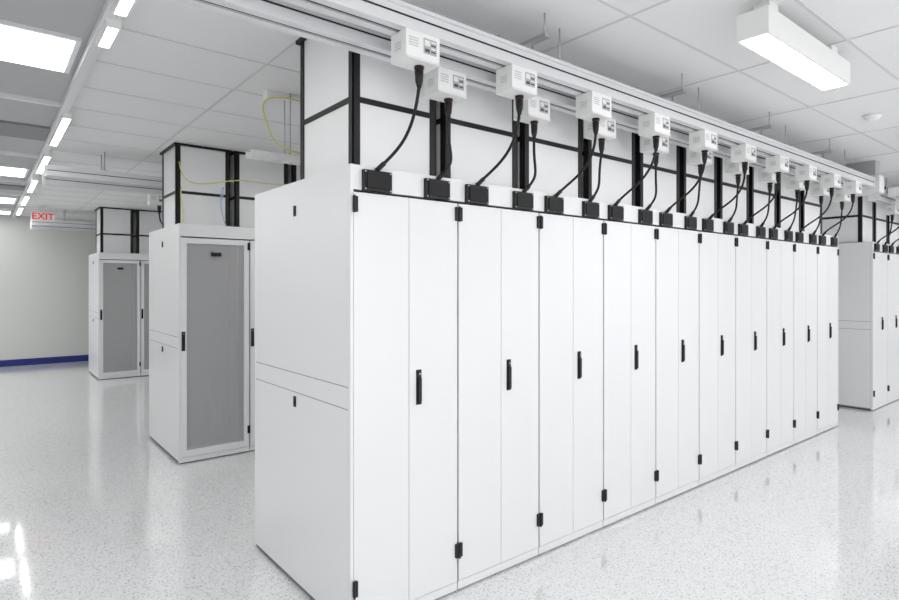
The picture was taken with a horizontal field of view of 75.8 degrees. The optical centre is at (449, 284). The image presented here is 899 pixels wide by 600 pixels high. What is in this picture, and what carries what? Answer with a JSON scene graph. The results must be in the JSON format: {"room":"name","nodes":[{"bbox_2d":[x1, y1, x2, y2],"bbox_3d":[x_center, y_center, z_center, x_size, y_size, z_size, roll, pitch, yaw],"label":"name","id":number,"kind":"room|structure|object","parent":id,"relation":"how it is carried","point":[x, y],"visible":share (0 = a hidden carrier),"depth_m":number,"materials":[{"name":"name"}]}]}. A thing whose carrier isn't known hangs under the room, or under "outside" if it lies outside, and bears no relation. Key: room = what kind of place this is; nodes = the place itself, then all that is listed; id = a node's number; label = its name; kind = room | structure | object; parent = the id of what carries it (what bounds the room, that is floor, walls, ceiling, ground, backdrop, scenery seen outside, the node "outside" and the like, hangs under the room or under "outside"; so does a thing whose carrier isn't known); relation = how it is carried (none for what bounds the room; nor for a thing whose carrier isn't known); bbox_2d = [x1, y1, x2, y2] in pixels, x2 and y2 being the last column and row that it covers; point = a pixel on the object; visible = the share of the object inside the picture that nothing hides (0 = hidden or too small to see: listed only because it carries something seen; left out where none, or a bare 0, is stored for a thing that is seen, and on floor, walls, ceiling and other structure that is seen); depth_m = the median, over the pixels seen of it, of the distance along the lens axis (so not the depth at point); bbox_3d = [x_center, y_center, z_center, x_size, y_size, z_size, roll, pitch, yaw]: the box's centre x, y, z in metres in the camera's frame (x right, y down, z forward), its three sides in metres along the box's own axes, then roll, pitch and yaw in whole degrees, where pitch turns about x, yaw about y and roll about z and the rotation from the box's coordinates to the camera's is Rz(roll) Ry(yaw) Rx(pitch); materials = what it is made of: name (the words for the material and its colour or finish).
{"room":"server room","nodes":[
{"label":"server room","id":0,"kind":"room"},
{"bbox_2d":[0,215,95,359],"bbox_3d":[-4.541,0.065,15.142,22.000,3.130,0.150,0,0,-39],"label":"wall","id":1,"kind":"structure","parent":0,"point":[44,274],"depth_m":11.92,"materials":[{"name":"white paint"}]},
{"bbox_2d":[0,355,88,366],"bbox_3d":[-4.487,1.565,15.076,22.000,0.130,0.020,0,0,-39],"label":"baseboard","id":2,"kind":"structure","parent":1,"relation":"attached to","point":[47,360],"depth_m":11.91,"materials":[{"name":"blue plastic"}]},
{"bbox_2d":[262,97,299,153],"bbox_3d":[-1.197,-1.161,4.165,0.318,0.394,0.012,0,0,-39],"label":"cable","id":3,"kind":"object","parent":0,"point":[265,100],"depth_m":4.12,"materials":[{"name":"yellow plastic"}]},
{"bbox_2d":[375,27,439,171],"bbox_3d":[-0.221,-0.812,2.627,0.182,0.558,0.343,0,0,-39],"label":"box","id":4,"kind":"object","parent":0,"point":[419,52],"depth_m":2.52,"materials":[{"name":"white plastic"}]},
{"bbox_2d":[0,361,898,599],"bbox_3d":[1.343,1.680,7.875,22.000,0.100,18.550,0,0,-39],"label":"floor","id":5,"kind":"structure","parent":0,"point":[92,507],"depth_m":3.90,"materials":[{"name":"tile"}]},
{"bbox_2d":[89,252,140,379],"bbox_3d":[-6.128,0.535,10.533,0.654,2.190,1.217,0,0,-39],"label":"tall cabinet","id":6,"kind":"object","parent":5,"relation":"on","point":[114,278],"visible":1,"depth_m":10.15,"materials":[{"name":"white metal"}]},
{"bbox_2d":[94,207,134,252],"bbox_3d":[-6.217,-0.979,10.703,0.558,0.838,0.600,0,0,-39],"label":"chimney","id":7,"kind":"object","parent":6,"relation":"on","point":[114,226],"visible":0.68,"depth_m":10.49,"materials":[{"name":"white"}]},
{"bbox_2d":[140,254,148,375],"bbox_3d":[-5.627,0.535,10.938,0.634,2.190,1.217,0,0,-39],"label":"tall cabinet","id":8,"kind":"object","parent":5,"relation":"on","point":[144,268],"visible":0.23,"depth_m":10.33,"materials":[{"name":"white metal"}]},
{"bbox_2d":[133,209,161,253],"bbox_3d":[-5.746,-0.979,11.084,0.614,0.838,0.600,0,0,-39],"label":"chimney","id":9,"kind":"object","parent":8,"relation":"on","point":[144,221],"visible":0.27,"depth_m":10.79,"materials":[{"name":"white metal"}]},
{"bbox_2d":[149,223,249,463],"bbox_3d":[-2.574,0.535,5.882,0.654,2.190,1.217,0,0,-39],"label":"tall cabinet","id":10,"kind":"object","parent":5,"relation":"on","point":[199,274],"visible":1,"depth_m":5.49,"materials":[{"name":"white metal"}]},
{"bbox_2d":[160,142,231,227],"bbox_3d":[-2.663,-0.979,6.053,0.558,0.838,0.600,0,0,-39],"label":"chimney","id":11,"kind":"object","parent":10,"relation":"on","point":[201,204],"visible":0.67,"depth_m":5.85,"materials":[{"name":"white"}]},
{"bbox_2d":[179,161,286,225],"bbox_3d":[-1.958,-0.889,6.148,1.708,0.643,0.051,0,0,-37],"label":"cable bundle","id":12,"kind":"object","parent":10,"relation":"on","point":[221,197],"visible":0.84,"depth_m":5.85,"materials":[{"name":"yellow"}]},
{"bbox_2d":[249,228,254,450],"bbox_3d":[-2.074,0.535,6.288,0.634,2.190,1.217,0,0,-39],"label":"tall cabinet","id":13,"kind":"object","parent":5,"relation":"on","point":[252,230],"visible":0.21,"depth_m":5.64,"materials":[{"name":"white metal"}]},
{"bbox_2d":[230,151,287,227],"bbox_3d":[-2.192,-0.979,6.434,0.614,0.838,0.600,0,0,-39],"label":"chimney","id":14,"kind":"object","parent":13,"relation":"on","point":[242,193],"visible":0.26,"depth_m":6.14,"materials":[{"name":"white metal"}]},
{"bbox_2d":[255,163,458,599],"bbox_3d":[-0.579,0.535,3.312,0.654,2.190,1.224,0,0,-39],"label":"tall cabinet","id":15,"kind":"object","parent":5,"relation":"on","point":[356,265],"visible":1,"depth_m":2.89,"materials":[{"name":"white metal"}]},
{"bbox_2d":[296,37,435,179],"bbox_3d":[-0.463,-0.979,3.228,0.558,0.838,0.640,0,0,-39],"label":"chimney","id":16,"kind":"object","parent":15,"relation":"on","point":[356,108],"visible":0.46,"depth_m":3.01,"materials":[{"name":"white"}]},
{"bbox_2d":[454,180,539,588],"bbox_3d":[-0.080,0.535,3.716,0.638,2.190,1.224,0,0,-39],"label":"tall cabinet","id":17,"kind":"object","parent":5,"relation":"on","point":[498,517],"visible":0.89,"depth_m":3.24,"materials":[{"name":"white metal"}]},
{"bbox_2d":[436,85,517,188],"bbox_3d":[0.008,-0.979,3.610,0.614,0.838,0.640,0,0,-39],"label":"panel","id":18,"kind":"object","parent":17,"relation":"on","point":[482,125],"visible":0.19,"depth_m":3.36,"materials":[{"name":"white metal"}]},
{"bbox_2d":[535,192,604,553],"bbox_3d":[0.412,0.535,4.114,0.638,2.190,1.224,0,0,-39],"label":"tall cabinet","id":19,"kind":"object","parent":5,"relation":"on","point":[571,494],"visible":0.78,"depth_m":3.63,"materials":[{"name":"white metal"}]},
{"bbox_2d":[518,109,582,197],"bbox_3d":[0.501,-0.979,4.008,0.614,0.838,0.640,0,0,-39],"label":"chimney","id":20,"kind":"object","parent":19,"relation":"on","point":[559,141],"visible":0.2,"depth_m":3.78,"materials":[{"name":"white metal"}]},
{"bbox_2d":[600,201,656,526],"bbox_3d":[0.904,0.535,4.513,0.638,2.190,1.224,0,0,-39],"label":"tall cabinet","id":21,"kind":"object","parent":5,"relation":"on","point":[629,473],"visible":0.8,"depth_m":4.03,"materials":[{"name":"white metal"}]},
{"bbox_2d":[583,120,635,205],"bbox_3d":[0.993,-0.979,4.407,0.614,0.838,0.640,0,0,-39],"label":"chimney","id":22,"kind":"object","parent":21,"relation":"on","point":[618,165],"visible":0.16,"depth_m":4.19,"materials":[{"name":"white metal"}]},
{"bbox_2d":[652,209,699,503],"bbox_3d":[1.397,0.535,4.912,0.638,2.190,1.224,0,0,-39],"label":"tall cabinet","id":23,"kind":"object","parent":5,"relation":"on","point":[677,457],"visible":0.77,"depth_m":4.44,"materials":[{"name":"white metal"}]},
{"bbox_2d":[636,134,679,212],"bbox_3d":[1.485,-0.979,4.806,0.614,0.838,0.640,0,0,-39],"label":"chimney","id":24,"kind":"object","parent":23,"relation":"on","point":[668,168],"visible":0.15,"depth_m":4.58,"materials":[{"name":"white metal"}]},
{"bbox_2d":[695,216,736,484],"bbox_3d":[1.889,0.535,5.310,0.638,2.190,1.224,0,0,-39],"label":"tall cabinet","id":25,"kind":"object","parent":5,"relation":"on","point":[717,443],"visible":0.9,"depth_m":4.83,"materials":[{"name":"white metal"}]},
{"bbox_2d":[680,146,716,217],"bbox_3d":[1.978,-0.979,5.205,0.614,0.838,0.640,0,0,-39],"label":"chimney","id":26,"kind":"object","parent":25,"relation":"on","point":[689,175],"visible":0.1,"depth_m":4.95,"materials":[{"name":"white metal"}]},
{"bbox_2d":[732,221,767,468],"bbox_3d":[2.381,0.535,5.709,0.638,2.190,1.224,0,0,-39],"label":"tall cabinet","id":27,"kind":"object","parent":5,"relation":"on","point":[751,432],"visible":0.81,"depth_m":5.24,"materials":[{"name":"white metal"}]},
{"bbox_2d":[717,157,748,222],"bbox_3d":[2.470,-0.979,5.603,0.614,0.838,0.640,0,0,-39],"label":"chimney","id":28,"kind":"object","parent":27,"relation":"on","point":[726,184],"visible":0.12,"depth_m":5.33,"materials":[{"name":"white"}]},
{"bbox_2d":[763,226,794,455],"bbox_3d":[2.874,0.535,6.107,0.638,2.190,1.224,0,0,-39],"label":"tall cabinet","id":29,"kind":"object","parent":5,"relation":"on","point":[780,251],"visible":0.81,"depth_m":5.63,"materials":[{"name":"white metal"}]},
{"bbox_2d":[749,166,776,226],"bbox_3d":[2.962,-0.979,6.002,0.614,0.838,0.640,0,0,-39],"label":"chimney","id":30,"kind":"object","parent":29,"relation":"on","point":[758,192],"visible":0.13,"depth_m":5.71,"materials":[{"name":"white metal"}]},
{"bbox_2d":[790,230,817,443],"bbox_3d":[3.366,0.535,6.506,0.638,2.190,1.224,0,0,-39],"label":"tall cabinet","id":31,"kind":"object","parent":5,"relation":"on","point":[805,254],"visible":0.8,"depth_m":6.04,"materials":[{"name":"white metal"}]},
{"bbox_2d":[777,175,800,230],"bbox_3d":[3.455,-0.979,6.401,0.614,0.838,0.640,0,0,-39],"label":"chimney","id":32,"kind":"object","parent":31,"relation":"on","point":[786,199],"visible":0.08,"depth_m":6.12,"materials":[{"name":"white metal"}]},
{"bbox_2d":[814,233,838,433],"bbox_3d":[3.866,0.535,6.911,0.659,2.190,1.229,0,0,-39],"label":"tall cabinet","id":33,"kind":"object","parent":5,"relation":"on","point":[828,251],"visible":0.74,"depth_m":6.43,"materials":[{"name":"white metal"}]},
{"bbox_2d":[801,183,821,233],"bbox_3d":[3.947,-0.979,6.799,0.614,0.838,0.640,0,0,-39],"label":"chimney","id":34,"kind":"object","parent":33,"relation":"on","point":[810,209],"visible":0.08,"depth_m":6.54,"materials":[{"name":"white metal"}]},
{"bbox_2d":[838,242,888,410],"bbox_3d":[5.345,0.535,8.108,0.654,2.190,1.224,0,0,-39],"label":"tall cabinet","id":35,"kind":"object","parent":5,"relation":"on","point":[862,266],"visible":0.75,"depth_m":7.61,"materials":[{"name":"white metal"}]},
{"bbox_2d":[822,196,873,242],"bbox_3d":[5.461,-0.979,8.025,0.558,0.838,0.640,0,0,-39],"label":"chimney","id":36,"kind":"object","parent":35,"relation":"on","point":[858,226],"visible":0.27,"depth_m":7.79,"materials":[{"name":"white metal"}]},
{"bbox_2d":[885,244,898,403],"bbox_3d":[5.843,0.535,8.512,0.638,2.190,1.224,0,0,-39],"label":"tall cabinet","id":37,"kind":"object","parent":5,"relation":"on","point":[893,251],"visible":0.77,"depth_m":8.02,"materials":[{"name":"white metal"}]},
{"bbox_2d":[874,187,887,243],"bbox_3d":[5.932,-0.979,8.406,0.614,0.838,0.640,0,0,-39],"label":"chimney","id":38,"kind":"object","parent":37,"relation":"on","point":[880,220],"visible":0.2,"depth_m":8.16,"materials":[{"name":"white metal"}]},
{"bbox_3d":[6.335,0.535,8.911,0.638,2.190,1.224,0,0,-39],"label":"cabinet","id":39,"kind":"object","parent":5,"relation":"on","visible":0},
{"bbox_2d":[888,215,898,244],"bbox_3d":[6.424,-0.979,8.805,0.614,0.838,0.640,0,0,-39],"label":"chimney","id":40,"kind":"object","parent":39,"relation":"on","point":[894,236],"visible":0.08,"depth_m":8.59,"materials":[{"name":"white metal"}]},
{"bbox_3d":[-1.582,0.535,6.686,0.634,2.190,1.217,0,0,-39],"label":"cabinet","id":41,"kind":"object","parent":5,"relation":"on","visible":0},
{"bbox_2d":[288,164,299,183],"bbox_3d":[-1.700,-0.979,6.833,0.614,0.838,0.600,0,0,-39],"label":"chimney","id":42,"kind":"object","parent":41,"relation":"on","point":[293,170],"visible":0.02,"depth_m":6.48,"materials":[{"name":"black metal"}]},
{"bbox_2d":[0,0,898,219],"bbox_3d":[1.343,-1.450,7.875,22.000,0.100,18.550,0,0,-39],"label":"ceiling","id":43,"kind":"structure","parent":0,"point":[629,51],"depth_m":3.86,"materials":[{"name":"tile"}]},
{"bbox_2d":[0,210,11,214],"bbox_3d":[-10.403,-1.388,9.462,5.140,0.024,0.600,0,0,-39],"label":"light panel","id":44,"kind":"object","parent":43,"relation":"attached to","point":[9,212],"visible":1,"depth_m":10.95,"materials":[{"name":"white paint"}]},
{"bbox_2d":[0,196,17,203],"bbox_3d":[-9.144,-1.388,7.908,5.140,0.024,0.800,0,0,-39],"label":"light panel","id":45,"kind":"object","parent":43,"relation":"attached to","point":[3,199],"visible":1,"depth_m":9.31,"materials":[{"name":"white paint"}]},
{"bbox_2d":[0,192,21,195],"bbox_3d":[-8.698,-1.385,7.143,5.470,0.030,0.050,0,0,-39],"label":"ceiling beam","id":46,"kind":"structure","parent":43,"relation":"attached to","point":[3,193],"depth_m":8.76,"materials":[{"name":"white metal"}]},
{"bbox_2d":[0,184,24,190],"bbox_3d":[-8.242,-1.390,6.579,5.470,0.020,0.400,0,0,-39],"label":"ceiling beam","id":47,"kind":"structure","parent":43,"relation":"attached to","point":[2,186],"depth_m":8.17,"materials":[{"name":"grey metal"}]},
{"bbox_2d":[0,178,26,183],"bbox_3d":[-7.817,-1.385,6.055,5.470,0.030,0.050,0,0,-39],"label":"ceiling beam","id":48,"kind":"structure","parent":43,"relation":"attached to","point":[5,180],"depth_m":7.66,"materials":[{"name":"white metal"}]},
{"bbox_2d":[0,165,29,177],"bbox_3d":[-7.225,-1.388,5.537,5.140,0.024,0.700,0,0,-39],"label":"light panel","id":49,"kind":"object","parent":43,"relation":"attached to","point":[5,170],"visible":1,"depth_m":7.00,"materials":[{"name":"white paint"}]},
{"bbox_2d":[0,150,38,157],"bbox_3d":[-6.559,-1.385,4.500,5.470,0.030,0.050,0,0,-39],"label":"ceiling beam","id":50,"kind":"structure","parent":43,"relation":"attached to","point":[1,152],"depth_m":6.10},
{"bbox_2d":[16,205,23,214],"bbox_3d":[-7.714,-1.355,10.352,0.070,0.090,1.150,0,0,-39],"label":"ceiling light","id":51,"kind":"object","parent":43,"relation":"attached to","point":[20,208],"visible":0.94,"depth_m":10.18,"materials":[{"name":"white plastic"}]},
{"bbox_2d":[0,120,49,140],"bbox_3d":[-5.835,-1.390,3.607,5.470,0.020,0.550,0,0,-39],"label":"ceiling beam","id":52,"kind":"structure","parent":43,"relation":"attached to","point":[7,128],"depth_m":5.15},
{"bbox_2d":[20,192,29,204],"bbox_3d":[-6.644,-1.355,9.031,0.070,0.090,1.150,0,0,-39],"label":"ceiling light","id":53,"kind":"object","parent":43,"relation":"attached to","point":[26,197],"visible":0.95,"depth_m":8.87,"materials":[{"name":"white plastic"}]},
{"bbox_2d":[0,92,60,106],"bbox_3d":[-5.111,-1.385,2.713,5.470,0.030,0.050,0,0,-39],"label":"ceiling beam","id":54,"kind":"structure","parent":43,"relation":"attached to","point":[2,95],"depth_m":4.30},
{"bbox_2d":[27,174,38,192],"bbox_3d":[-5.574,-1.355,7.710,0.070,0.090,1.150,0,0,-39],"label":"ceiling light","id":55,"kind":"object","parent":43,"relation":"attached to","point":[34,181],"visible":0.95,"depth_m":7.53,"materials":[{"name":"white plastic"}]},
{"bbox_2d":[0,19,81,73],"bbox_3d":[-4.283,-1.388,1.904,5.140,0.024,0.650,0,0,-39],"label":"light panel","id":56,"kind":"object","parent":43,"relation":"attached to","point":[21,44],"visible":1,"depth_m":3.34,"materials":[{"name":"white paint"}]},
{"bbox_2d":[31,205,54,221],"bbox_3d":[-7.159,-1.258,10.159,0.340,0.285,0.060,0,0,-39],"label":"exit sign","id":57,"kind":"object","parent":43,"relation":"hanging from","point":[42,216],"visible":1,"depth_m":10.14,"materials":[{"name":"white plastic"}]},
{"bbox_2d":[35,149,51,173],"bbox_3d":[-4.473,-1.355,6.350,0.070,0.090,1.150,0,0,-39],"label":"ceiling light","id":58,"kind":"object","parent":43,"relation":"attached to","point":[46,157],"visible":0.86,"depth_m":6.18,"materials":[{"name":"white plastic"}]},
{"bbox_2d":[49,108,72,146],"bbox_3d":[-3.372,-1.355,4.990,0.070,0.090,1.150,0,0,-39],"label":"ceiling light","id":59,"kind":"object","parent":43,"relation":"attached to","point":[65,119],"visible":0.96,"depth_m":4.84,"materials":[{"name":"white plastic"}]},
{"bbox_2d":[30,223,95,231],"bbox_3d":[-4.851,-1.212,12.863,7.290,0.375,0.126,0,0,-39],"label":"busway","id":60,"kind":"object","parent":43,"relation":"attached to","point":[41,227],"visible":0.14,"depth_m":10.84,"materials":[{"name":"white paint"}]},
{"bbox_2d":[31,210,95,227],"bbox_3d":[-4.725,-1.242,12.707,7.290,0.315,0.126,0,0,-39],"label":"busway","id":61,"kind":"object","parent":43,"relation":"attached to","point":[65,223],"visible":0.2,"depth_m":10.74,"materials":[{"name":"white paint"}]},
{"bbox_2d":[12,0,117,217],"bbox_3d":[-2.931,-1.375,4.414,0.060,0.050,18.550,0,0,-39],"label":"trim","id":62,"kind":"structure","parent":43,"relation":"attached to","point":[91,51],"depth_m":3.77,"materials":[{"name":"white paint"}]},
{"bbox_2d":[42,155,161,193],"bbox_3d":[-1.247,-1.212,8.254,7.490,0.375,0.126,0,0,-39],"label":"busway","id":63,"kind":"object","parent":43,"relation":"attached to","point":[50,181],"visible":0.09,"depth_m":6.17,"materials":[{"name":"white paint"}]},
{"bbox_2d":[148,193,161,223],"bbox_3d":[-3.223,-0.780,6.442,0.182,0.496,0.446,0,0,-39],"label":"box","id":64,"kind":"object","parent":63,"relation":"attached to","point":[153,199],"depth_m":6.52,"materials":[{"name":"white plastic"}]},
{"bbox_2d":[44,152,161,187],"bbox_3d":[-1.121,-1.242,8.098,7.490,0.315,0.126,0,0,-39],"label":"busway","id":65,"kind":"object","parent":43,"relation":"attached to","point":[49,170],"visible":0.2,"depth_m":6.02,"materials":[{"name":"white paint"}]},
{"bbox_2d":[96,16,120,48],"bbox_3d":[-1.811,-1.355,3.063,0.070,0.090,0.320,0,0,-39],"label":"ceiling light","id":66,"kind":"object","parent":43,"relation":"attached to","point":[110,29],"visible":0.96,"depth_m":3.02,"materials":[{"name":"white plastic"}]},
{"bbox_2d":[111,0,136,17],"bbox_3d":[-1.245,-1.355,2.363,0.070,0.090,1.150,0,0,-39],"label":"ceiling light","id":67,"kind":"object","parent":43,"relation":"attached to","point":[123,8],"visible":1,"depth_m":2.73,"materials":[{"name":"white plastic"}]},
{"bbox_2d":[246,93,299,165],"bbox_3d":[1.129,-1.153,6.138,6.560,0.495,0.112,0,0,-39],"label":"busway","id":68,"kind":"object","parent":43,"relation":"hanging from","point":[284,158],"visible":0.12,"depth_m":4.18,"materials":[{"name":"white metal"}]},
{"bbox_2d":[263,89,299,102],"bbox_3d":[-1.218,-1.365,4.238,0.280,0.070,0.080,0,0,-39],"label":"hook","id":69,"kind":"object","parent":43,"relation":"attached to","point":[267,93],"visible":0.75,"depth_m":4.18,"materials":[{"name":"white metal"}]},
{"bbox_2d":[26,0,898,220],"bbox_3d":[3.478,-1.399,9.609,16.500,0.006,18.558,0,0,-39],"label":"grid","id":70,"kind":"object","parent":43,"relation":"attached to","point":[799,2],"depth_m":3.92,"materials":[{"name":"white metal"}]},
{"bbox_2d":[175,0,842,189],"bbox_3d":[1.747,-1.230,4.334,7.310,0.340,0.126,0,0,-39],"label":"busway","id":71,"kind":"object","parent":43,"relation":"hanging from","point":[280,15],"depth_m":2.56,"materials":[{"name":"white paint"}]},
{"bbox_2d":[424,67,466,180],"bbox_3d":[-0.029,-0.798,2.912,0.182,0.531,0.144,0,0,-39],"label":"box","id":72,"kind":"object","parent":71,"relation":"attached to","point":[447,86],"depth_m":2.88,"materials":[{"name":"white plastic"}]},
{"bbox_2d":[513,96,549,192],"bbox_3d":[0.464,-0.798,3.310,0.182,0.531,0.144,0,0,-39],"label":"box","id":73,"kind":"object","parent":71,"relation":"attached to","point":[536,110],"depth_m":3.28,"materials":[{"name":"white plastic"}]},
{"bbox_2d":[584,119,615,201],"bbox_3d":[0.956,-0.798,3.709,0.182,0.530,0.144,0,0,-39],"label":"box","id":74,"kind":"object","parent":71,"relation":"attached to","point":[607,128],"depth_m":3.68,"materials":[{"name":"white plastic"}]},
{"bbox_2d":[640,136,668,209],"bbox_3d":[1.450,-0.798,4.109,0.187,0.531,0.144,0,0,-39],"label":"box","id":75,"kind":"object","parent":71,"relation":"attached to","point":[646,144],"depth_m":4.08,"materials":[{"name":"white plastic"}]},
{"bbox_2d":[686,148,712,215],"bbox_3d":[1.941,-0.798,4.506,0.182,0.531,0.144,0,0,-39],"label":"box","id":76,"kind":"object","parent":71,"relation":"attached to","point":[693,158],"depth_m":4.48,"materials":[{"name":"white plastic"}]},
{"bbox_2d":[725,158,748,221],"bbox_3d":[2.433,-0.798,4.905,0.182,0.531,0.144,0,0,-39],"label":"box","id":77,"kind":"object","parent":71,"relation":"attached to","point":[733,169],"depth_m":4.88,"materials":[{"name":"white plastic"}]},
{"bbox_2d":[758,168,776,226],"bbox_3d":[2.925,-0.798,5.304,0.182,0.531,0.144,0,0,-39],"label":"box","id":78,"kind":"object","parent":71,"relation":"attached to","point":[764,177],"depth_m":5.27,"materials":[{"name":"white plastic"}]},
{"bbox_2d":[786,176,804,230],"bbox_3d":[3.417,-0.798,5.702,0.182,0.531,0.144,0,0,-39],"label":"box","id":79,"kind":"object","parent":71,"relation":"attached to","point":[791,184],"depth_m":5.67,"materials":[{"name":"white plastic"}]},
{"bbox_2d":[811,183,829,234],"bbox_3d":[3.912,-0.798,6.103,0.188,0.531,0.144,0,0,-39],"label":"box","id":80,"kind":"object","parent":71,"relation":"attached to","point":[816,190],"depth_m":6.06,"materials":[{"name":"white plastic"}]},
{"bbox_2d":[833,189,849,237],"bbox_3d":[4.402,-0.798,6.500,0.182,0.531,0.144,0,0,-39],"label":"box","id":81,"kind":"object","parent":71,"relation":"attached to","point":[838,196],"depth_m":6.46,"materials":[{"name":"white plastic"}]},
{"bbox_2d":[282,0,875,188],"bbox_3d":[1.873,-1.244,4.179,7.310,0.313,0.126,0,0,-39],"label":"busway","id":82,"kind":"object","parent":43,"relation":"hanging from","point":[389,17],"depth_m":3.02,"materials":[{"name":"white metal"}]},
{"bbox_2d":[475,63,537,185],"bbox_3d":[0.272,-0.812,3.026,0.182,0.558,0.343,0,0,-39],"label":"box","id":83,"kind":"object","parent":82,"relation":"attached to","point":[518,83],"depth_m":2.91,"materials":[{"name":"white plastic"}]},
{"bbox_2d":[554,91,611,196],"bbox_3d":[0.764,-0.811,3.425,0.182,0.558,0.343,0,0,-39],"label":"box","id":84,"kind":"object","parent":82,"relation":"attached to","point":[594,107],"depth_m":3.31,"materials":[{"name":"white plastic"}]},
{"bbox_2d":[614,112,669,205],"bbox_3d":[1.256,-0.812,3.823,0.182,0.558,0.343,0,0,-39],"label":"box","id":85,"kind":"object","parent":82,"relation":"attached to","point":[655,126],"depth_m":3.71,"materials":[{"name":"white plastic"}]},
{"bbox_2d":[665,129,717,212],"bbox_3d":[1.749,-0.812,4.222,0.182,0.558,0.343,0,0,-39],"label":"box","id":86,"kind":"object","parent":82,"relation":"attached to","point":[703,141],"depth_m":4.11,"materials":[{"name":"white plastic"}]},
{"bbox_2d":[708,143,756,219],"bbox_3d":[2.241,-0.811,4.621,0.182,0.558,0.343,0,0,-39],"label":"box","id":87,"kind":"object","parent":82,"relation":"attached to","point":[744,154],"depth_m":4.51,"materials":[{"name":"white plastic"}]},
{"bbox_2d":[743,155,788,224],"bbox_3d":[2.733,-0.811,5.019,0.182,0.558,0.343,0,0,-39],"label":"box","id":88,"kind":"object","parent":82,"relation":"attached to","point":[778,164],"depth_m":4.91,"materials":[{"name":"white plastic"}]},
{"bbox_2d":[773,165,816,228],"bbox_3d":[3.226,-0.811,5.418,0.182,0.558,0.343,0,0,-39],"label":"box","id":89,"kind":"object","parent":82,"relation":"attached to","point":[806,173],"depth_m":5.30,"materials":[{"name":"white plastic"}]},
{"bbox_2d":[799,173,840,231],"bbox_3d":[3.718,-0.811,5.817,0.182,0.558,0.343,0,0,-39],"label":"box","id":90,"kind":"object","parent":82,"relation":"attached to","point":[832,181],"depth_m":5.70,"materials":[{"name":"white plastic"}]},
{"bbox_2d":[822,181,861,235],"bbox_3d":[4.210,-0.811,6.215,0.182,0.558,0.343,0,0,-39],"label":"box","id":91,"kind":"object","parent":82,"relation":"attached to","point":[852,188],"depth_m":6.10,"materials":[{"name":"white plastic"}]},
{"bbox_2d":[498,13,832,154],"bbox_3d":[1.809,-1.305,4.257,7.270,0.190,0.380,0,0,-39],"label":"busway support channel","id":92,"kind":"object","parent":43,"relation":"hanging from","point":[544,36],"visible":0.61,"depth_m":3.81,"materials":[{"name":"grey metal"}]},
{"bbox_2d":[736,0,849,90],"bbox_3d":[1.910,-1.300,3.155,1.140,0.200,0.150,0,0,-39],"label":"ceiling light","id":93,"kind":"object","parent":43,"relation":"attached to","point":[763,30],"visible":1,"depth_m":2.99,"materials":[{"name":"white"}]},
{"bbox_2d":[864,113,881,121],"bbox_3d":[3.486,-1.375,4.753,0.120,0.050,0.120,0,0,-39],"label":"smoke detector","id":94,"kind":"object","parent":43,"relation":"attached to","point":[872,117],"visible":1,"depth_m":4.72,"materials":[{"name":"white plastic"}]},
{"bbox_2d":[868,178,895,204],"bbox_3d":[7.082,-1.230,8.654,4.540,0.340,0.126,0,0,-39],"label":"busway","id":95,"kind":"object","parent":43,"relation":"attached to","point":[883,199],"visible":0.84,"depth_m":7.36,"materials":[{"name":"white paint"}]},
{"bbox_2d":[884,204,898,244],"bbox_3d":[5.895,-0.798,7.708,0.182,0.530,0.144,0,0,-39],"label":"box","id":96,"kind":"object","parent":95,"relation":"attached to","point":[891,210],"depth_m":7.67,"materials":[{"name":"white plastic"}]},
{"bbox_2d":[888,187,898,198],"bbox_3d":[7.208,-1.244,8.499,4.540,0.313,0.126,0,0,-39],"label":"busway","id":97,"kind":"object","parent":43,"relation":"attached to","point":[893,192],"visible":1,"depth_m":7.08,"materials":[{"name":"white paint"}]},
{"bbox_2d":[845,160,883,196],"bbox_3d":[4.728,-1.215,6.619,0.180,0.370,0.384,0,0,-39],"label":"box","id":98,"kind":"object","parent":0,"point":[871,168],"depth_m":6.50,"materials":[{"name":"white metal"}]},
{"bbox_2d":[877,199,898,243],"bbox_3d":[5.703,-0.811,7.424,0.182,0.558,0.343,0,0,-39],"label":"box","id":99,"kind":"object","parent":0,"point":[897,200],"depth_m":7.42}
]}

